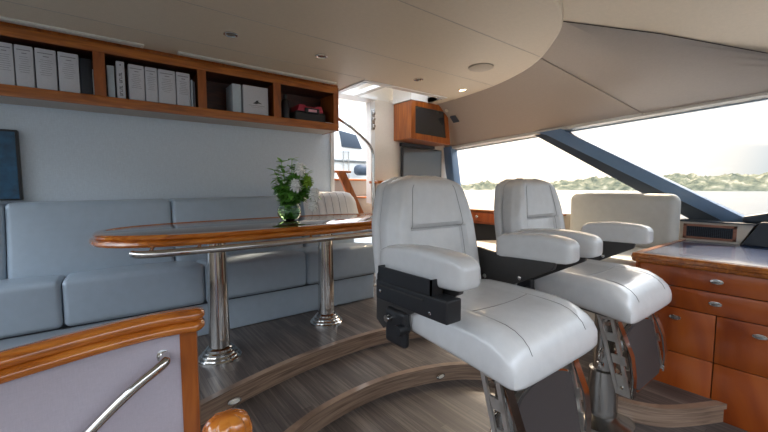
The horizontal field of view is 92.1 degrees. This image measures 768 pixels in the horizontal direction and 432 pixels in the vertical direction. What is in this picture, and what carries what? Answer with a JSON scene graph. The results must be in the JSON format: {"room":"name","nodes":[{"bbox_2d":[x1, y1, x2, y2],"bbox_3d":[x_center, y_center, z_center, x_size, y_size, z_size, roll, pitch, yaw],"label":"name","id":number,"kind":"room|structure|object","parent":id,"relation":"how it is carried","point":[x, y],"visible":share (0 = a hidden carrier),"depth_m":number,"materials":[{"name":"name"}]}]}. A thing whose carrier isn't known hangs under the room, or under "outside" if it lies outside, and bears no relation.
{"room":"control cabin","nodes":[
{"label":"control cabin","id":0,"kind":"room"},
{"bbox_2d":[0,100,446,275],"bbox_3d":[-1.388,-0.264,3.554,5.750,2.170,0.080,-3,6,-37],"label":"wall","id":1,"kind":"structure","parent":0,"point":[67,155],"depth_m":3.10,"materials":[{"name":"paint"}]},
{"bbox_2d":[0,129,23,200],"bbox_3d":[-2.898,-0.329,2.294,0.930,0.482,0.059,-3,6,-37],"label":"picture","id":2,"kind":"object","parent":1,"relation":"attached to","point":[11,184],"visible":1,"depth_m":2.52,"materials":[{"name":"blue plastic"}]},
{"bbox_2d":[0,21,338,134],"bbox_3d":[-1.811,-1.023,2.908,3.165,0.455,0.330,-3,6,-37],"label":"bookcase","id":3,"kind":"object","parent":1,"relation":"attached to","point":[211,79],"visible":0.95,"depth_m":2.90,"materials":[{"name":"brown wood"}]},
{"bbox_2d":[0,42,16,85],"bbox_3d":[-2.442,-0.957,2.400,0.082,0.272,0.201,-3,6,-37],"label":"manual","id":4,"kind":"object","parent":3,"relation":"in","point":[7,57],"visible":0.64,"depth_m":2.33,"materials":[{"name":"white paper"}]},
{"bbox_2d":[0,46,9,69],"bbox_3d":[-2.381,-0.989,2.317,0.061,0.141,0.001,-3,6,-37],"label":"print","id":5,"kind":"object","parent":4,"relation":"attached to","point":[4,50],"depth_m":2.32},
{"bbox_2d":[14,44,36,87],"bbox_3d":[-2.369,-0.962,2.455,0.086,0.272,0.201,-3,6,-37],"label":"manual","id":6,"kind":"object","parent":3,"relation":"in","point":[25,67],"visible":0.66,"depth_m":2.38,"materials":[{"name":"white paper"}]},
{"bbox_2d":[18,49,30,72],"bbox_3d":[-2.309,-0.994,2.373,0.064,0.141,0.001,-3,6,-37],"label":"print","id":7,"kind":"object","parent":6,"relation":"attached to","point":[24,55],"depth_m":2.37},
{"bbox_2d":[34,48,59,90],"bbox_3d":[-2.287,-0.967,2.518,0.103,0.272,0.201,-3,6,-37],"label":"manual","id":8,"kind":"object","parent":3,"relation":"in","point":[46,61],"visible":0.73,"depth_m":2.44,"materials":[{"name":"white paper"}]},
{"bbox_2d":[37,52,52,75],"bbox_3d":[-2.227,-0.998,2.436,0.076,0.141,0.001,-3,6,-37],"label":"print","id":9,"kind":"object","parent":8,"relation":"attached to","point":[44,59],"depth_m":2.43},
{"bbox_2d":[57,51,80,92],"bbox_3d":[-2.197,-0.972,2.588,0.108,0.272,0.201,-3,6,-37],"label":"manual","id":10,"kind":"object","parent":3,"relation":"in","point":[68,64],"visible":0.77,"depth_m":2.51,"materials":[{"name":"white paper"}]},
{"bbox_2d":[61,56,74,78],"bbox_3d":[-2.136,-1.004,2.505,0.080,0.141,0.001,-3,6,-37],"label":"print","id":11,"kind":"object","parent":10,"relation":"attached to","point":[67,62],"depth_m":2.50},
{"bbox_2d":[79,58,92,94],"bbox_3d":[-2.124,-0.968,2.645,0.064,0.255,0.200,-3,6,-37],"label":"manual","id":12,"kind":"object","parent":3,"relation":"in","point":[85,64],"visible":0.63,"depth_m":2.56,"materials":[{"name":"black paper"}]},
{"bbox_2d":[106,65,114,96],"bbox_3d":[-2.016,-0.965,2.729,0.042,0.235,0.200,-3,6,-37],"label":"manual","id":13,"kind":"object","parent":3,"relation":"in","point":[110,79],"visible":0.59,"depth_m":2.65,"materials":[{"name":"grey paper"}]},
{"bbox_2d":[115,61,125,98],"bbox_3d":[-1.969,-0.987,2.762,0.050,0.275,0.201,-3,6,-37],"label":"manual","id":14,"kind":"object","parent":3,"relation":"in","point":[119,66],"visible":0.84,"depth_m":2.69,"materials":[{"name":"white paper"}]},
{"bbox_2d":[126,64,144,100],"bbox_3d":[-1.893,-0.988,2.821,0.096,0.268,0.201,-3,6,-37],"label":"manual","id":15,"kind":"object","parent":3,"relation":"in","point":[135,73],"visible":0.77,"depth_m":2.74,"materials":[{"name":"white paper"}]},
{"bbox_2d":[144,67,157,101],"bbox_3d":[-1.819,-0.993,2.878,0.078,0.268,0.201,-3,6,-37],"label":"manual","id":16,"kind":"object","parent":3,"relation":"in","point":[150,74],"visible":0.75,"depth_m":2.80,"materials":[{"name":"white paper"}]},
{"bbox_2d":[157,69,175,104],"bbox_3d":[-1.738,-0.998,2.940,0.115,0.268,0.201,-3,6,-37],"label":"manual","id":17,"kind":"object","parent":3,"relation":"in","point":[166,88],"visible":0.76,"depth_m":2.86,"materials":[{"name":"white paper"}]},
{"bbox_2d":[161,73,172,91],"bbox_3d":[-1.677,-1.029,2.858,0.085,0.139,0.001,-3,6,-37],"label":"print","id":18,"kind":"object","parent":17,"relation":"attached to","point":[166,78],"depth_m":2.86},
{"bbox_2d":[175,72,190,105],"bbox_3d":[-1.648,-1.003,3.009,0.096,0.268,0.201,-3,6,-37],"label":"manual","id":19,"kind":"object","parent":3,"relation":"in","point":[182,80],"visible":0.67,"depth_m":2.93,"materials":[{"name":"white paper"}]},
{"bbox_2d":[190,80,193,106],"bbox_3d":[-1.600,-0.985,3.048,0.014,0.225,0.200,-3,6,-37],"label":"folder","id":20,"kind":"object","parent":3,"relation":"in","point":[191,81],"visible":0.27,"depth_m":2.97,"materials":[{"name":"grey paper"}]},
{"bbox_2d":[193,81,195,106],"bbox_3d":[-1.587,-0.981,3.059,0.011,0.215,0.200,-3,6,-37],"label":"folder","id":21,"kind":"object","parent":3,"relation":"in","point":[194,102],"visible":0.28,"depth_m":2.98,"materials":[{"name":"grey paper"}]},
{"bbox_2d":[226,83,241,111],"bbox_3d":[-1.324,-1.014,3.259,0.073,0.250,0.200,-3,6,-37],"label":"manual","id":22,"kind":"object","parent":3,"relation":"in","point":[233,91],"visible":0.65,"depth_m":3.19,"materials":[{"name":"grey paper"}]},
{"bbox_2d":[241,85,267,115],"bbox_3d":[-1.194,-1.024,3.358,0.220,0.255,0.202,-3,6,-37],"label":"manual","id":23,"kind":"object","parent":3,"relation":"in","point":[254,100],"visible":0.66,"depth_m":3.27,"materials":[{"name":"white paper"}]},
{"bbox_2d":[281,94,289,117],"bbox_3d":[-0.934,-1.028,3.503,0.076,0.240,0.076,-3,6,-37],"label":"bottle","id":24,"kind":"object","parent":3,"relation":"in","point":[285,108],"visible":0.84,"depth_m":3.48,"materials":[{"name":"black plastic"}]},
{"bbox_2d":[290,104,325,121],"bbox_3d":[-0.764,-1.006,3.704,0.330,0.165,0.212,-3,6,-37],"label":"case","id":25,"kind":"object","parent":3,"relation":"in","point":[300,111],"visible":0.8,"depth_m":3.62,"materials":[{"name":"black plastic"}]},
{"bbox_2d":[330,101,374,203],"bbox_3d":[-0.375,-0.309,4.332,0.615,2.140,0.120,-3,6,-37],"label":"door frame","id":26,"kind":"structure","parent":1,"relation":"in","point":[370,134],"depth_m":4.43,"materials":[{"name":"white paint"}]},
{"bbox_2d":[371,109,375,129],"bbox_3d":[-0.123,-1.146,4.382,0.045,0.240,0.045,-3,6,-37],"label":"door latch","id":27,"kind":"structure","parent":26,"relation":"attached to","point":[373,112],"depth_m":4.37,"materials":[{"name":"metal"}]},
{"bbox_2d":[339,80,446,102],"bbox_3d":[0.038,-1.359,4.166,1.143,0.042,0.763,-3,6,-37],"label":"trim","id":28,"kind":"structure","parent":1,"relation":"attached to","point":[361,95],"depth_m":3.98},
{"bbox_2d":[350,83,440,104],"bbox_3d":[0.171,-1.568,4.282,0.830,0.422,0.790,-3,6,-37],"label":"skylight","id":29,"kind":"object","parent":1,"relation":"attached to","point":[384,94],"depth_m":4.46,"materials":[{"name":"white glass"}]},
{"bbox_2d":[400,143,434,148],"bbox_3d":[0.440,-0.913,4.830,0.580,0.045,0.055,-3,6,-37],"label":"panel","id":30,"kind":"object","parent":1,"relation":"attached to","point":[411,145],"visible":0.9,"depth_m":4.79,"materials":[{"name":"black plastic"}]},
{"bbox_2d":[400,147,441,176],"bbox_3d":[0.489,-0.668,4.875,0.710,0.430,0.073,-3,6,-37],"label":"television","id":31,"kind":"object","parent":1,"relation":"attached to","point":[414,161],"visible":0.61,"depth_m":4.82,"materials":[{"name":"black plastic"}]},
{"bbox_2d":[394,100,449,146],"bbox_3d":[0.486,-1.147,4.673,0.675,0.473,0.330,-3,6,-37],"label":"upper cabinet","id":32,"kind":"object","parent":1,"relation":"attached to","point":[415,122],"visible":0.86,"depth_m":4.51,"materials":[{"name":"brown wood"}]},
{"bbox_2d":[451,92,767,149],"bbox_3d":[2.296,-0.904,3.367,0.080,0.264,4.630,-3,6,-37],"label":"trim","id":33,"kind":"structure","parent":1,"relation":"attached to","point":[764,95],"depth_m":3.39,"materials":[{"name":"beige plastic"}]},
{"bbox_2d":[456,98,767,150],"bbox_3d":[2.343,-0.907,3.404,0.040,0.284,4.630,-3,6,-37],"label":"trim","id":34,"kind":"structure","parent":1,"relation":"attached to","point":[765,99],"depth_m":3.35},
{"bbox_2d":[0,0,562,103],"bbox_3d":[-0.760,-1.221,2.210,5.200,0.050,2.850,-3,6,-37],"label":"ceiling","id":35,"kind":"structure","parent":0,"point":[395,29],"depth_m":2.42,"materials":[{"name":"plastic"}]},
{"bbox_2d":[0,16,143,47],"bbox_3d":[-2.296,-1.192,2.248,1.410,0.015,0.070,-3,6,-37],"label":"recessed light","id":36,"kind":"object","parent":35,"relation":"in","point":[2,18],"visible":1,"depth_m":2.41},
{"bbox_2d":[1,0,364,78],"bbox_3d":[-1.701,-1.207,2.326,3.850,0.006,0.005,-3,6,-37],"label":"trim","id":37,"kind":"structure","parent":35,"relation":"attached to","point":[1,0],"depth_m":2.48,"materials":[{"name":"plastic"}]},
{"bbox_2d":[223,31,237,37],"bbox_3d":[-1.024,-1.213,2.475,0.092,0.008,0.092,-3,6,-37],"label":"recessed light","id":38,"kind":"object","parent":35,"relation":"in","point":[231,34],"visible":1,"depth_m":2.48,"materials":[{"name":"silver metal"}]},
{"bbox_2d":[177,51,336,84],"bbox_3d":[-1.022,-1.268,3.225,1.375,0.015,0.070,-3,6,-37],"label":"recessed light","id":39,"kind":"object","parent":35,"relation":"in","point":[180,53],"visible":1,"depth_m":3.13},
{"bbox_2d":[315,54,326,58],"bbox_3d":[-0.488,-1.245,2.886,0.092,0.008,0.092,-3,6,-37],"label":"recessed light","id":40,"kind":"object","parent":35,"relation":"in","point":[321,56],"visible":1,"depth_m":2.88,"materials":[{"name":"silver metal"}]},
{"bbox_2d":[178,0,492,85],"bbox_3d":[-0.885,-1.198,2.210,5.000,0.006,0.005,-3,6,-37],"label":"trim","id":41,"kind":"structure","parent":35,"relation":"attached to","point":[178,0],"depth_m":2.53,"materials":[{"name":"plastic"}]},
{"bbox_2d":[398,0,539,56],"bbox_3d":[-0.595,-1.143,1.508,4.600,0.006,0.005,-3,6,-37],"label":"trim","id":42,"kind":"structure","parent":35,"relation":"attached to","point":[398,0],"depth_m":2.35,"materials":[{"name":"plastic"}]},
{"bbox_2d":[468,63,493,71],"bbox_3d":[0.827,-1.264,3.155,0.210,0.012,0.210,-3,6,-37],"label":"ceiling speaker","id":43,"kind":"object","parent":35,"relation":"attached to","point":[479,67],"visible":1,"depth_m":3.13,"materials":[{"name":"plastic"}]},
{"bbox_2d":[198,276,422,423],"bbox_3d":[-0.550,0.961,2.518,5.700,0.110,2.730,-3,6,-37],"label":"floor","id":44,"kind":"structure","parent":0,"point":[263,345],"depth_m":2.69,"materials":[{"name":"brown wood"}]},
{"bbox_2d":[0,196,374,350],"bbox_3d":[-1.760,0.378,2.774,3.750,1.012,0.778,-3,6,-37],"label":"sofa","id":45,"kind":"object","parent":44,"relation":"on","point":[53,282],"visible":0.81,"depth_m":2.57,"materials":[{"name":"leather"}]},
{"bbox_2d":[0,202,7,279],"bbox_3d":[-2.912,0.225,2.098,1.117,0.568,0.384,-3,6,-37],"label":"cushion","id":46,"kind":"object","parent":45,"relation":"on","point":[3,206],"depth_m":2.34,"materials":[{"name":"leather"}]},
{"bbox_2d":[0,275,64,338],"bbox_3d":[-2.642,0.561,2.003,1.397,0.335,0.616,-3,6,-37],"label":"seat cushion","id":47,"kind":"object","parent":45,"relation":"on","point":[31,306],"depth_m":2.13,"materials":[{"name":"leather"}]},
{"bbox_2d":[5,199,174,278],"bbox_3d":[-2.099,0.168,2.721,0.928,0.567,0.384,-3,6,-37],"label":"cushion","id":48,"kind":"object","parent":45,"relation":"on","point":[43,238],"depth_m":2.51,"materials":[{"name":"leather"}]},
{"bbox_2d":[62,260,204,325],"bbox_3d":[-1.778,0.509,2.667,0.778,0.335,0.616,-3,6,-37],"label":"seat cushion","id":49,"kind":"object","parent":45,"relation":"on","point":[93,294],"depth_m":2.43,"materials":[{"name":"leather"}]},
{"bbox_2d":[169,196,302,261],"bbox_3d":[-1.302,0.112,3.333,1.079,0.568,0.384,-3,6,-37],"label":"cushion","id":50,"kind":"object","parent":45,"relation":"on","point":[213,208],"depth_m":3.14,"materials":[{"name":"leather"}]},
{"bbox_2d":[196,250,305,300],"bbox_3d":[-1.152,0.471,3.148,0.797,0.335,0.616,-3,6,-37],"label":"seat cushion","id":51,"kind":"object","parent":45,"relation":"on","point":[253,275],"depth_m":2.95,"materials":[{"name":"leather"}]},
{"bbox_2d":[299,201,353,246],"bbox_3d":[-0.636,0.080,3.844,0.580,0.560,0.382,-3,6,-37],"label":"cushion","id":52,"kind":"object","parent":45,"relation":"on","point":[301,205],"depth_m":3.61,"materials":[{"name":"leather"}]},
{"bbox_2d":[291,242,374,283],"bbox_3d":[-0.529,0.434,3.626,0.769,0.335,0.616,-3,6,-37],"label":"seat cushion","id":53,"kind":"object","parent":45,"relation":"on","point":[353,262],"depth_m":3.42,"materials":[{"name":"leather"}]},
{"bbox_2d":[88,213,372,366],"bbox_3d":[-0.750,0.464,2.691,2.152,0.854,0.946,-3,6,-37],"label":"dining table","id":54,"kind":"object","parent":44,"relation":"on","point":[214,234],"visible":0.94,"depth_m":2.32,"materials":[{"name":"brown wood"}]},
{"bbox_2d":[277,202,300,220],"bbox_3d":[-0.703,-0.035,2.746,0.176,0.135,0.176,-3,6,-37],"label":"glass vase","id":55,"kind":"object","parent":54,"relation":"on","point":[291,213],"visible":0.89,"depth_m":2.68,"materials":[{"name":"clear glass"}]},
{"bbox_2d":[267,157,320,210],"bbox_3d":[-0.642,-0.213,2.719,0.414,0.446,0.373,0,4,0],"label":"flower bouquet","id":56,"kind":"object","parent":55,"relation":"in","point":[294,189],"visible":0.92,"depth_m":2.66,"materials":[{"name":"green plant"}]},
{"bbox_2d":[334,170,371,232],"bbox_3d":[-0.393,0.088,4.641,0.825,1.300,0.480,-3,6,-37],"label":"steps","id":57,"kind":"structure","parent":44,"relation":"on","point":[356,188],"depth_m":4.61,"materials":[{"name":"brown wood"}]},
{"bbox_2d":[339,117,375,286],"bbox_3d":[-0.296,-0.148,3.981,0.484,1.873,0.142,-2,5,-20],"label":"pole","id":58,"kind":"object","parent":44,"relation":"on","point":[352,128],"visible":0.71,"depth_m":4.03,"materials":[{"name":"silver metal"}]},
{"bbox_2d":[369,181,382,187],"bbox_3d":[0.033,0.161,4.507,0.400,1.175,0.180,-3,6,-37],"label":"countertop","id":59,"kind":"structure","parent":44,"relation":"on","point":[377,183],"depth_m":4.31,"materials":[{"name":"brown wood"}]},
{"bbox_2d":[470,208,565,240],"bbox_3d":[1.341,0.336,4.531,0.196,0.822,1.680,-3,6,-37],"label":"locker","id":60,"kind":"object","parent":44,"relation":"on","point":[483,219],"visible":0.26,"depth_m":4.61,"materials":[{"name":"brown wood"}]},
{"bbox_3d":[1.248,0.564,3.869,0.730,0.470,0.520,-3,6,-37],"label":"ledge base","id":61,"kind":"object","parent":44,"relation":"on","visible":0},
{"bbox_2d":[477,240,495,251],"bbox_3d":[1.119,0.321,3.845,0.980,0.020,0.770,-3,6,-37],"label":"ledge","id":62,"kind":"object","parent":61,"relation":"on","point":[488,244],"visible":0.06,"depth_m":3.94,"materials":[{"name":"beige paint"}]},
{"bbox_2d":[302,192,358,214],"bbox_3d":[-0.612,-0.077,3.836,0.614,0.347,0.437,-3,6,-37],"label":"seat","id":63,"kind":"object","parent":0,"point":[330,202],"visible":0.44,"depth_m":3.75,"materials":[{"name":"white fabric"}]},
{"bbox_2d":[201,338,720,431],"bbox_3d":[-0.382,1.088,2.309,5.700,0.110,3.280,-3,6,-37],"label":"floor","id":64,"kind":"structure","parent":0,"point":[278,407],"depth_m":2.27,"materials":[{"name":"brown wood"}]},
{"bbox_2d":[570,193,680,354],"bbox_3d":[1.797,0.392,3.091,0.851,1.155,0.878,-3,6,-37],"label":"bench","id":65,"kind":"object","parent":64,"relation":"on","point":[660,212],"visible":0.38,"depth_m":3.07,"materials":[{"name":"leather"}]},
{"bbox_2d":[318,379,747,431],"bbox_3d":[0.152,1.227,1.625,5.700,0.060,5.030,-3,6,-37],"label":"floor","id":66,"kind":"structure","parent":0,"point":[451,405],"depth_m":2.14,"materials":[{"name":"brown wood"}]},
{"bbox_2d":[0,306,204,431],"bbox_3d":[-0.851,0.772,0.838,0.148,0.970,0.872,4,6,43],"label":"wall","id":67,"kind":"structure","parent":66,"relation":"on","point":[139,373],"depth_m":0.95,"materials":[{"name":"fabric"}]},
{"bbox_2d":[200,327,421,424],"bbox_3d":[-0.208,0.998,2.009,5.734,0.112,1.129,-4,6,-41],"label":"step","id":68,"kind":"structure","parent":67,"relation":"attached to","point":[267,378],"depth_m":2.33,"materials":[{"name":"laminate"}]},
{"bbox_2d":[227,397,241,404],"bbox_3d":[-0.802,0.993,1.985,0.072,0.036,0.016,-3,6,-37],"label":"step light","id":69,"kind":"object","parent":68,"relation":"attached to","point":[235,400],"visible":1,"depth_m":1.98,"materials":[{"name":"silver metal"}]},
{"bbox_2d":[436,373,444,378],"bbox_3d":[0.381,1.074,2.482,0.072,0.036,0.016,-3,6,-37],"label":"step light","id":70,"kind":"object","parent":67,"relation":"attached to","point":[440,375],"visible":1,"depth_m":2.47,"materials":[{"name":"silver metal"}]},
{"bbox_2d":[284,361,726,431],"bbox_3d":[-0.284,1.169,1.235,4.568,0.112,1.474,-3,6,-37],"label":"trim","id":71,"kind":"structure","parent":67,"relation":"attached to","point":[707,412],"depth_m":2.09,"materials":[{"name":"laminate"}]},
{"bbox_2d":[202,408,252,431],"bbox_3d":[-0.389,0.868,0.945,0.120,0.762,0.098,-3,6,-37],"label":"newel post","id":72,"kind":"object","parent":66,"relation":"on","point":[230,419],"visible":1,"depth_m":0.90,"materials":[{"name":"brown wood"}]},
{"bbox_2d":[372,175,597,431],"bbox_3d":[0.372,0.507,1.619,0.829,1.375,0.828,-3,6,-37],"label":"chair","id":73,"kind":"object","parent":66,"relation":"on","point":[434,282],"visible":1,"depth_m":1.41,"materials":[{"name":"leather"}]},
{"bbox_2d":[378,265,443,295],"bbox_3d":[0.090,0.227,1.347,0.062,0.053,0.290,-3,6,-37],"label":"bracket","id":74,"kind":"object","parent":73,"relation":"on","point":[412,281],"depth_m":1.30,"materials":[{"name":"black plastic"}]},
{"bbox_2d":[494,178,671,431],"bbox_3d":[1.115,0.463,2.189,0.793,1.375,0.828,-3,6,-37],"label":"chair","id":75,"kind":"object","parent":66,"relation":"on","point":[617,294],"visible":0.75,"depth_m":2.00,"materials":[{"name":"white leather"}]},
{"bbox_2d":[631,239,767,431],"bbox_3d":[2.605,0.720,1.942,1.018,0.901,1.999,-3,6,-37],"label":"cabinet","id":76,"kind":"object","parent":66,"relation":"on","point":[714,323],"visible":0.91,"depth_m":2.10,"materials":[{"name":"brown wood"}]},
{"bbox_2d":[643,240,767,266],"bbox_3d":[2.641,0.288,1.914,0.955,0.030,1.965,-3,6,-37],"label":"countertop","id":77,"kind":"structure","parent":76,"relation":"on","point":[712,251],"depth_m":2.39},
{"bbox_2d":[679,218,759,244],"bbox_3d":[2.589,0.118,2.883,0.198,0.158,0.460,-3,6,-37],"label":"vent box","id":78,"kind":"object","parent":76,"relation":"on","point":[719,231],"visible":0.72,"depth_m":2.82,"materials":[{"name":"beige paint"}]},
{"bbox_2d":[683,223,736,241],"bbox_3d":[2.506,0.125,2.854,0.014,0.116,0.315,-3,6,-37],"label":"grille","id":79,"kind":"object","parent":78,"relation":"attached to","point":[708,232],"depth_m":2.84,"materials":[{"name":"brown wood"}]},
{"bbox_2d":[742,212,767,246],"bbox_3d":[3.082,0.102,2.037,0.647,0.319,1.645,-3,6,-37],"label":"cowl","id":80,"kind":"object","parent":76,"relation":"on","point":[759,236],"visible":1,"depth_m":2.64,"materials":[{"name":"plastic"}]},
{"bbox_2d":[742,212,767,222],"bbox_3d":[3.182,0.014,2.235,0.240,0.147,1.445,-3,6,-37],"label":"hood","id":81,"kind":"object","parent":80,"relation":"attached to","point":[762,217],"depth_m":2.68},
{"bbox_2d":[436,59,639,146],"bbox_3d":[1.196,-1.094,3.921,1.030,0.512,2.390,-3,6,-37],"label":"ceiling","id":82,"kind":"structure","parent":0,"point":[543,96],"depth_m":3.77,"materials":[{"name":"plastic"}]},
{"bbox_2d":[450,115,458,122],"bbox_3d":[0.889,-1.222,4.653,0.089,0.087,0.091,-3,6,-37],"label":"switch plate","id":83,"kind":"object","parent":82,"relation":"attached to","point":[454,118],"visible":1,"depth_m":4.64,"materials":[{"name":"black plastic"}]},
{"bbox_2d":[540,58,642,113],"bbox_3d":[1.796,-1.085,3.140,1.117,0.406,0.010,-1,5,-15],"label":"trim","id":84,"kind":"structure","parent":82,"relation":"attached to","point":[540,58],"depth_m":3.12,"materials":[{"name":"plastic"}]},
{"bbox_2d":[563,216,741,244],"bbox_3d":[2.441,0.551,3.341,0.080,1.020,5.030,-3,6,-37],"label":"wall","id":85,"kind":"structure","parent":0,"point":[566,218],"depth_m":3.90,"materials":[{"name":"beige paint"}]},
{"bbox_2d":[444,146,460,185],"bbox_3d":[0.961,-0.539,5.125,0.130,0.834,0.268,-3,6,-37],"label":"trim","id":86,"kind":"structure","parent":85,"relation":"attached to","point":[450,155],"depth_m":5.09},
{"bbox_2d":[470,207,757,225],"bbox_3d":[2.450,0.035,3.288,0.120,0.027,5.000,-3,6,-37],"label":"trim","id":87,"kind":"structure","parent":85,"relation":"attached to","point":[567,214],"depth_m":3.89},
{"bbox_2d":[535,129,743,221],"bbox_3d":[2.268,-0.433,3.440,0.120,0.886,1.795,-3,6,-37],"label":"trim","id":88,"kind":"structure","parent":85,"relation":"attached to","point":[717,210],"depth_m":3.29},
{"bbox_2d":[542,21,767,112],"bbox_3d":[2.294,-1.070,2.761,2.192,0.418,1.054,1,5,7],"label":"ceiling","id":89,"kind":"structure","parent":0,"point":[646,72],"depth_m":2.65,"materials":[{"name":"fabric"}]},
{"bbox_2d":[561,0,767,52],"bbox_3d":[0.887,-0.965,0.578,5.800,0.293,2.550,-3,6,-37],"label":"ceiling","id":90,"kind":"structure","parent":0,"point":[736,23],"depth_m":2.23,"materials":[{"name":"plastic"}]},
{"bbox_2d":[563,21,765,52],"bbox_3d":[2.123,-1.113,2.418,1.971,0.275,0.027,0,4,-2],"label":"trim","id":91,"kind":"structure","parent":90,"relation":"attached to","point":[563,21],"depth_m":2.41,"materials":[{"name":"beige"}]},
{"label":"outside","id":92,"kind":"structure","parent":0,"visible":0},
{"bbox_2d":[464,190,767,218],"bbox_3d":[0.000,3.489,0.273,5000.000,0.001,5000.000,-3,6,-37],"label":"harbour water","id":93,"kind":"structure","parent":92,"point":[746,203],"depth_m":112.96,"materials":[{"name":"grey liquid"}]},
{"bbox_2d":[334,104,371,242],"bbox_3d":[-1.897,-0.583,12.042,5.700,6.280,3.590,-3,6,-37],"label":"yacht","id":94,"kind":"object","parent":93,"relation":"on","point":[349,148],"visible":0.16,"depth_m":10.59,"materials":[{"name":"plastic"}]},
{"bbox_2d":[354,165,365,175],"bbox_3d":[-0.607,-1.288,10.413,0.470,0.300,0.350,-3,6,-37],"label":"fender","id":95,"kind":"object","parent":94,"relation":"hanging from","point":[360,170],"visible":0.68,"depth_m":10.24,"materials":[{"name":"blue plastic"}]},
{"bbox_2d":[461,172,767,190],"bbox_3d":[123.447,-36.495,377.343,463.077,20.796,644.468,-3,6,-37],"label":"shore","id":96,"kind":"structure","parent":93,"relation":"on","point":[726,182],"depth_m":383.02,"materials":[{"name":"green plant"}]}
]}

